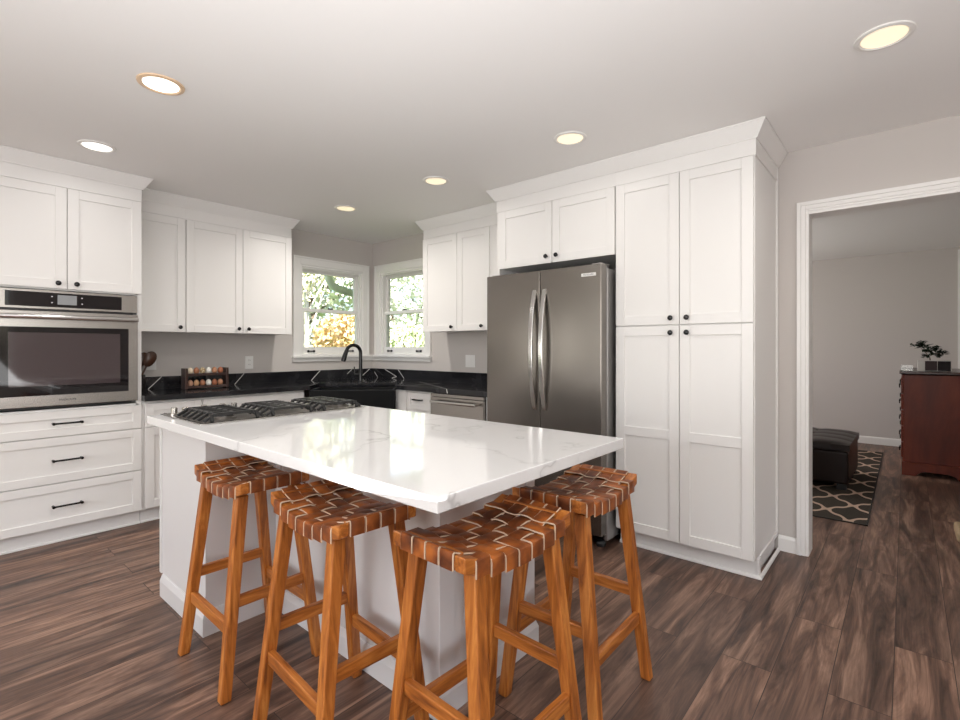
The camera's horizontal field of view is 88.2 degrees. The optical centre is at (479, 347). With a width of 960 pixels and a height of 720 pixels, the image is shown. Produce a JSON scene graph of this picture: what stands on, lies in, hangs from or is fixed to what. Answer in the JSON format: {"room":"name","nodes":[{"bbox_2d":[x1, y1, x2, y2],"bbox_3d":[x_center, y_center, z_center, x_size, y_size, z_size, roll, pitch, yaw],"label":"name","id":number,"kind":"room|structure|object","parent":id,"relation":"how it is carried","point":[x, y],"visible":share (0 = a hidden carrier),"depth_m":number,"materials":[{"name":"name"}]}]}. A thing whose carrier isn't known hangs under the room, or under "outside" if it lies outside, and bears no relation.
{"room":"kitchen","nodes":[
{"label":"kitchen","id":0,"kind":"room"},
{"bbox_2d":[141,229,372,397],"bbox_3d":[-3.508,0.028,3.182,0.140,2.440,6.800,0,0,41],"label":"wall","id":1,"kind":"structure","parent":0,"point":[174,351],"depth_m":4.71,"materials":[{"name":"grey paint"}]},
{"bbox_2d":[146,361,155,369],"bbox_3d":[-2.678,0.123,4.031,0.009,0.118,0.074,0,0,41],"label":"wall outlet","id":2,"kind":"object","parent":1,"relation":"attached to","point":[152,367],"visible":0.3,"depth_m":4.04,"materials":[{"name":"white plastic"}]},
{"bbox_2d":[141,188,187,332],"bbox_3d":[-2.563,-0.656,3.889,0.364,1.068,0.369,0,0,41],"label":"upper cabinet","id":3,"kind":"object","parent":1,"relation":"attached to","point":[163,213],"visible":0.68,"depth_m":3.82,"materials":[{"name":"white paint"}]},
{"bbox_2d":[175,197,299,334],"bbox_3d":[-2.132,-0.656,4.389,0.364,1.068,0.951,0,0,41],"label":"upper cabinet","id":4,"kind":"object","parent":1,"relation":"attached to","point":[238,261],"visible":0.97,"depth_m":4.24,"materials":[{"name":"white paint"}]},
{"bbox_2d":[245,356,252,368],"bbox_3d":[-2.159,0.140,4.633,0.009,0.118,0.074,0,0,41],"label":"wall outlet","id":5,"kind":"object","parent":1,"relation":"attached to","point":[248,359],"visible":1,"depth_m":4.63,"materials":[{"name":"white plastic"}]},
{"bbox_2d":[291,255,371,361],"bbox_3d":[-1.598,-0.392,5.351,0.165,1.074,0.979,0,0,41],"label":"window","id":6,"kind":"structure","parent":1,"relation":"in","point":[358,273],"depth_m":5.30,"materials":[{"name":"white paint"}]},
{"bbox_2d":[324,275,352,296],"bbox_3d":[-1.732,-0.906,6.671,0.104,0.569,0.809,0,0,41],"label":"branch","id":7,"kind":"object","parent":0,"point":[329,280],"visible":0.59,"depth_m":6.46,"materials":[{"name":"green plant"}]},
{"bbox_2d":[0,0,959,260],"bbox_3d":[1.946,-1.272,2.973,10.400,0.160,16.000,0,0,41],"label":"ceiling","id":8,"kind":"structure","parent":0,"point":[301,110],"depth_m":2.31,"materials":[{"name":"white paint"}]},
{"bbox_2d":[77,139,116,152],"bbox_3d":[-2.265,-1.187,2.929,0.188,0.008,0.188,0,0,41],"label":"recessed light","id":9,"kind":"object","parent":8,"relation":"in","point":[97,146],"visible":1,"depth_m":2.93,"materials":[{"name":"white"}]},
{"bbox_2d":[136,73,184,95],"bbox_3d":[-1.443,-1.187,2.239,0.188,0.008,0.188,0,0,41],"label":"recessed light","id":10,"kind":"object","parent":8,"relation":"in","point":[158,83],"visible":1,"depth_m":2.23,"materials":[{"name":"beige"}]},
{"bbox_2d":[335,205,356,211],"bbox_3d":[-1.145,-1.187,4.230,0.188,0.008,0.188,0,0,41],"label":"recessed light","id":11,"kind":"object","parent":8,"relation":"in","point":[347,208],"visible":1,"depth_m":4.23,"materials":[{"name":"white"}]},
{"bbox_2d":[423,176,448,185],"bbox_3d":[-0.314,-1.187,3.534,0.188,0.008,0.188,0,0,41],"label":"recessed light","id":12,"kind":"object","parent":8,"relation":"in","point":[431,180],"visible":1,"depth_m":3.52,"materials":[{"name":"white"}]},
{"bbox_2d":[553,131,586,145],"bbox_3d":[0.512,-1.187,2.817,0.188,0.008,0.188,0,0,41],"label":"recessed light","id":13,"kind":"object","parent":8,"relation":"in","point":[567,138],"visible":1,"depth_m":2.81,"materials":[{"name":"white"}]},
{"bbox_2d":[853,20,916,51],"bbox_3d":[1.546,-1.187,1.894,0.188,0.008,0.188,0,0,41],"label":"recessed light","id":14,"kind":"object","parent":8,"relation":"in","point":[886,35],"visible":1,"depth_m":1.89,"materials":[{"name":"white"}]},
{"bbox_2d":[0,443,959,719],"bbox_3d":[1.917,1.308,3.131,8.450,0.120,13.800,0,0,41],"label":"floor","id":15,"kind":"structure","parent":0,"point":[866,625],"depth_m":2.10,"materials":[{"name":"brown wood"}]},
{"bbox_2d":[0,145,152,554],"bbox_3d":[-2.832,0.028,3.369,0.634,2.438,0.878,0,0,41],"label":"tall cabinet","id":16,"kind":"object","parent":15,"relation":"on","point":[71,472],"visible":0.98,"depth_m":3.17,"materials":[{"name":"white paint"}]},
{"bbox_2d":[0,287,138,410],"bbox_3d":[-2.818,0.011,3.320,0.606,0.738,0.760,0,0,41],"label":"wall oven","id":17,"kind":"object","parent":16,"relation":"in","point":[58,348],"visible":1,"depth_m":3.15,"materials":[{"name":"silver metal"}]},
{"bbox_2d":[140,398,201,522],"bbox_3d":[-2.456,0.814,3.811,0.629,0.867,0.390,0,0,41],"label":"base cabinet","id":18,"kind":"object","parent":15,"relation":"on","point":[150,511],"visible":0.32,"depth_m":3.53,"materials":[{"name":"white paint"}]},
{"bbox_2d":[141,368,486,401],"bbox_3d":[-1.161,0.308,4.042,2.290,0.140,2.428,0,0,41],"label":"countertop","id":19,"kind":"structure","parent":18,"relation":"on","point":[158,388],"depth_m":4.58,"materials":[{"name":"black stone"}]},
{"bbox_2d":[141,374,145,390],"bbox_3d":[-2.673,0.275,3.868,0.103,0.124,0.103,0,0,41],"label":"utensil crock","id":20,"kind":"object","parent":19,"relation":"on","point":[143,377],"visible":0.28,"depth_m":3.86,"materials":[{"name":"black ceramic"}]},
{"bbox_2d":[141,352,145,370],"bbox_3d":[-2.661,0.177,3.899,0.020,0.278,0.085,0,0,41],"label":"wooden spoon","id":21,"kind":"object","parent":20,"relation":"in","point":[143,353],"visible":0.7,"depth_m":3.90,"materials":[{"name":"brown wood"}]},
{"bbox_2d":[141,351,156,374],"bbox_3d":[-2.628,0.173,3.898,0.146,0.288,0.022,0,0,-41],"label":"wooden spoon","id":22,"kind":"object","parent":20,"relation":"in","point":[149,359],"visible":0.93,"depth_m":3.90,"materials":[{"name":"brown wood"}]},
{"bbox_2d":[143,351,156,366],"bbox_3d":[-2.608,0.091,3.916,0.020,0.124,0.093,0,0,41],"label":"bowl","id":23,"kind":"object","parent":22,"relation":"on","point":[149,359],"depth_m":3.91,"materials":[{"name":"brown wood"}]},
{"bbox_2d":[181,367,228,389],"bbox_3d":[-2.272,0.252,4.097,0.090,0.170,0.336,0,0,41],"label":"rack","id":24,"kind":"object","parent":19,"relation":"on","point":[184,371],"visible":0.99,"depth_m":4.04,"materials":[{"name":"brown wood"}]},
{"bbox_2d":[188,372,225,375],"bbox_3d":[-2.272,0.220,4.097,0.084,0.020,0.291,0,0,41],"label":"shelf","id":25,"kind":"object","parent":24,"relation":"attached to","point":[221,373],"depth_m":4.06,"materials":[{"name":"brown wood"}]},
{"bbox_2d":[188,384,225,388],"bbox_3d":[-2.272,0.320,4.097,0.084,0.020,0.291,0,0,41],"label":"shelf","id":26,"kind":"object","parent":24,"relation":"attached to","point":[220,385],"depth_m":4.06,"materials":[{"name":"brown wood"}]},
{"bbox_2d":[341,343,362,381],"bbox_3d":[-1.241,0.149,4.811,0.084,0.377,0.229,0,0,41],"label":"faucet","id":27,"kind":"object","parent":19,"relation":"on","point":[344,356],"visible":1,"depth_m":4.85,"materials":[{"name":"black metal"}]},
{"bbox_2d":[309,387,396,409],"bbox_3d":[-1.153,0.503,4.584,0.746,0.246,0.355,0,0,-4],"label":"farmhouse sink","id":28,"kind":"object","parent":19,"relation":"in","point":[382,397],"visible":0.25,"depth_m":4.42,"materials":[{"name":"black"}]},
{"bbox_2d":[178,455,320,704],"bbox_3d":[-0.935,0.866,2.017,0.460,0.763,0.397,0,0,42],"label":"bar stool","id":29,"kind":"object","parent":15,"relation":"on","point":[260,476],"visible":0.95,"depth_m":1.99,"materials":[{"name":"brown wood"}]},
{"bbox_2d":[201,390,303,406],"bbox_3d":[-2.051,0.814,4.280,0.629,0.867,0.845,0,0,41],"label":"base cabinet","id":30,"kind":"object","parent":15,"relation":"on","point":[287,396],"visible":0.05,"depth_m":4.07,"materials":[{"name":"white paint"}]},
{"bbox_2d":[252,479,429,719],"bbox_3d":[-0.454,0.866,1.613,0.460,0.763,0.397,0,0,45],"label":"bar stool","id":31,"kind":"object","parent":15,"relation":"on","point":[336,519],"visible":0.95,"depth_m":1.57,"materials":[{"name":"brown wood"}]},
{"bbox_2d":[160,428,538,719],"bbox_3d":[-0.695,0.812,2.296,1.708,0.870,0.904,0,0,41],"label":"kitchen island","id":32,"kind":"object","parent":15,"relation":"on","point":[442,632],"visible":0.25,"depth_m":2.13,"materials":[{"name":"white paint"}]},
{"bbox_2d":[147,405,622,513],"bbox_3d":[-0.558,0.357,2.149,2.052,0.038,0.967,0,0,41],"label":"island countertop","id":33,"kind":"structure","parent":32,"relation":"on","point":[437,464],"depth_m":1.67,"materials":[{"name":"white stone"}]},
{"bbox_2d":[160,396,365,425],"bbox_3d":[-1.119,0.314,2.628,0.520,0.046,0.862,0,0,41],"label":"gas cooktop","id":34,"kind":"object","parent":33,"relation":"in","point":[201,415],"visible":1,"depth_m":2.45,"materials":[{"name":"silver metal"}]},
{"bbox_2d":[396,390,431,413],"bbox_3d":[-0.414,0.814,4.586,0.462,0.867,0.629,0,0,41],"label":"base cabinet","id":35,"kind":"object","parent":15,"relation":"on","point":[406,400],"visible":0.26,"depth_m":4.37,"materials":[{"name":"white paint"}]},
{"bbox_2d":[429,393,485,420],"bbox_3d":[-0.025,0.814,4.221,0.594,0.860,0.641,0,0,41],"label":"dishwasher","id":36,"kind":"object","parent":15,"relation":"on","point":[461,406],"visible":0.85,"depth_m":3.99,"materials":[{"name":"silver metal"}]},
{"bbox_2d":[389,494,581,719],"bbox_3d":[0.019,0.866,1.402,0.397,0.763,0.460,0,0,43],"label":"bar stool","id":37,"kind":"object","parent":15,"relation":"on","point":[486,543],"visible":1,"depth_m":1.35,"materials":[{"name":"brown wood"}]},
{"bbox_2d":[486,157,615,420],"bbox_3d":[0.625,0.028,3.688,1.076,2.436,0.634,0,0,41],"label":"tall cabinet","id":38,"kind":"object","parent":15,"relation":"on","point":[565,218],"visible":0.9,"depth_m":3.41,"materials":[{"name":"white paint"}]},
{"bbox_2d":[487,262,620,546],"bbox_3d":[0.602,0.359,3.567,0.912,1.776,0.764,0,0,41],"label":"refrigerator","id":39,"kind":"object","parent":15,"relation":"on","point":[551,334],"visible":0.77,"depth_m":3.23,"materials":[{"name":"grey metal"}]},
{"bbox_2d":[498,464,652,719],"bbox_3d":[0.360,0.866,1.828,0.397,0.763,0.460,0,0,40],"label":"bar stool","id":40,"kind":"object","parent":15,"relation":"on","point":[579,491],"visible":0.95,"depth_m":1.77,"materials":[{"name":"brown wood"}]},
{"bbox_2d":[612,116,787,580],"bbox_3d":[1.353,0.028,3.061,0.846,2.438,0.634,0,0,41],"label":"pantry cabinet","id":41,"kind":"object","parent":15,"relation":"on","point":[697,215],"visible":0.98,"depth_m":2.84,"materials":[{"name":"white paint"}]},
{"bbox_2d":[812,450,883,525],"bbox_3d":[2.871,1.243,5.387,2.272,0.008,3.159,0,0,41],"label":"area rug","id":42,"kind":"object","parent":15,"relation":"on","point":[853,505],"visible":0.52,"depth_m":4.14,"materials":[{"name":"grey fabric"}]},
{"bbox_2d":[812,427,858,489],"bbox_3d":[2.747,1.023,5.213,1.920,0.430,0.880,0,0,42],"label":"ottoman bench","id":43,"kind":"object","parent":42,"relation":"on","point":[834,451],"visible":0.2,"depth_m":4.38,"materials":[{"name":"black leather"}]},
{"bbox_2d":[899,368,959,481],"bbox_3d":[4.728,0.741,5.165,0.538,1.014,1.240,0,0,41],"label":"dresser","id":44,"kind":"object","parent":15,"relation":"on","point":[930,400],"visible":0.97,"depth_m":4.74,"materials":[{"name":"brown wood"}]},
{"bbox_2d":[917,360,951,371],"bbox_3d":[4.477,0.181,4.883,0.245,0.104,0.144,0,0,41],"label":"planter box","id":45,"kind":"object","parent":44,"relation":"on","point":[922,365],"visible":0.99,"depth_m":4.83,"materials":[{"name":"grey"}]},
{"bbox_2d":[910,340,949,359],"bbox_3d":[4.437,0.026,4.888,0.303,0.205,0.191,0,0,41],"label":"bonsai plant","id":46,"kind":"object","parent":45,"relation":"in","point":[937,354],"visible":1,"depth_m":4.89,"materials":[{"name":"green plant"}]},
{"bbox_2d":[954,522,959,541],"bbox_3d":[3.405,1.215,3.050,0.690,0.066,0.300,0,0,41],"label":"floor cushion","id":47,"kind":"object","parent":15,"relation":"on","point":[956,524],"visible":1,"depth_m":3.24,"materials":[{"name":"beige fabric"}]},
{"bbox_2d":[373,115,959,548],"bbox_3d":[1.901,0.028,3.104,8.440,2.440,0.140,0,0,41],"label":"wall","id":48,"kind":"structure","parent":0,"point":[929,151],"depth_m":3.01,"materials":[{"name":"grey paint"}]},
{"bbox_2d":[145,368,486,388],"bbox_3d":[-1.161,0.288,4.042,2.290,0.101,2.428,0,0,41],"label":"backsplash","id":49,"kind":"structure","parent":48,"relation":"attached to","point":[159,382],"depth_m":4.86,"materials":[{"name":"black stone"}]},
{"bbox_2d":[372,258,431,361],"bbox_3d":[-0.838,-0.392,5.419,0.988,1.074,0.165,0,0,41],"label":"window","id":50,"kind":"structure","parent":48,"relation":"in","point":[384,273],"depth_m":5.56,"materials":[{"name":"white paint"}]},
{"bbox_2d":[415,202,496,332],"bbox_3d":[-0.055,-0.669,4.452,1.161,1.044,0.364,0,0,41],"label":"upper cabinet","id":51,"kind":"object","parent":48,"relation":"attached to","point":[460,247],"visible":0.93,"depth_m":4.38,"materials":[{"name":"white paint"}]},
{"bbox_2d":[465,355,474,366],"bbox_3d":[-0.095,0.130,4.723,0.118,0.118,0.010,0,0,41],"label":"light switch","id":52,"kind":"object","parent":48,"relation":"attached to","point":[469,359],"visible":1,"depth_m":4.72,"materials":[{"name":"white plastic"}]},
{"bbox_2d":[778,534,796,553],"bbox_3d":[1.877,1.201,3.023,0.096,0.094,0.014,0,0,41],"label":"baseboard","id":53,"kind":"structure","parent":48,"relation":"attached to","point":[788,544],"depth_m":3.02,"materials":[{"name":"white paint"}]},
{"bbox_2d":[797,177,959,556],"bbox_3d":[2.347,0.189,2.709,1.024,2.118,0.164,0,0,41],"label":"door frame","id":54,"kind":"structure","parent":48,"relation":"in","point":[944,189],"depth_m":2.96,"materials":[{"name":"white paint"}]},
{"bbox_2d":[812,247,959,438],"bbox_3d":[5.632,0.028,6.029,6.600,2.440,0.140,0,0,41],"label":"wall","id":55,"kind":"structure","parent":0,"point":[867,311],"depth_m":6.39,"materials":[{"name":"grey paint"}]},
{"bbox_2d":[858,435,900,446],"bbox_3d":[4.975,1.201,6.492,4.800,0.094,0.014,0,0,41],"label":"baseboard","id":56,"kind":"structure","parent":55,"relation":"attached to","point":[862,439],"depth_m":6.35,"materials":[{"name":"white paint"}]},
{"bbox_2d":[958,249,959,368],"bbox_3d":[6.008,0.043,5.600,0.870,2.410,0.017,0,0,41],"label":"window frame","id":57,"kind":"structure","parent":55,"relation":"attached to","point":[959,249],"depth_m":5.87,"materials":[{"name":"white paint"}]},
{"label":"outside","id":58,"kind":"structure","parent":0,"visible":0},
{"label":"ground","id":59,"kind":"structure","parent":58,"visible":0},
{"bbox_2d":[303,273,340,346],"bbox_3d":[-3.437,-0.731,9.658,1.793,4.664,1.831,0,0,41],"label":"birch tree","id":60,"kind":"object","parent":59,"relation":"on","point":[307,280],"visible":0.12,"depth_m":9.63,"materials":[{"name":"beige plant"}]},
{"bbox_2d":[303,273,352,333],"bbox_3d":[-5.699,-1.590,15.091,4.912,6.399,4.863,0,0,41],"label":"shade tree","id":61,"kind":"object","parent":59,"relation":"on","point":[327,301],"visible":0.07,"depth_m":14.79,"materials":[{"name":"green plant"}]},
{"bbox_2d":[310,314,353,346],"bbox_3d":[-3.153,0.366,11.928,1.789,2.495,1.776,0,0,41],"label":"maple tree","id":62,"kind":"object","parent":59,"relation":"on","point":[340,330],"visible":0.41,"depth_m":11.39,"materials":[{"name":"yellow plant"}]},
{"bbox_2d":[350,275,423,342],"bbox_3d":[-3.231,-1.610,22.242,5.294,6.440,5.241,0,0,41],"label":"shade tree","id":63,"kind":"object","parent":59,"relation":"on","point":[412,282],"visible":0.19,"depth_m":20.77,"materials":[{"name":"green plant"}]},
{"bbox_2d":[390,320,423,346],"bbox_3d":[-1.952,0.390,15.034,2.616,2.454,2.622,0,0,41],"label":"shrub","id":64,"kind":"object","parent":59,"relation":"on","point":[418,339],"visible":0.24,"depth_m":14.48,"materials":[{"name":"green plant"}]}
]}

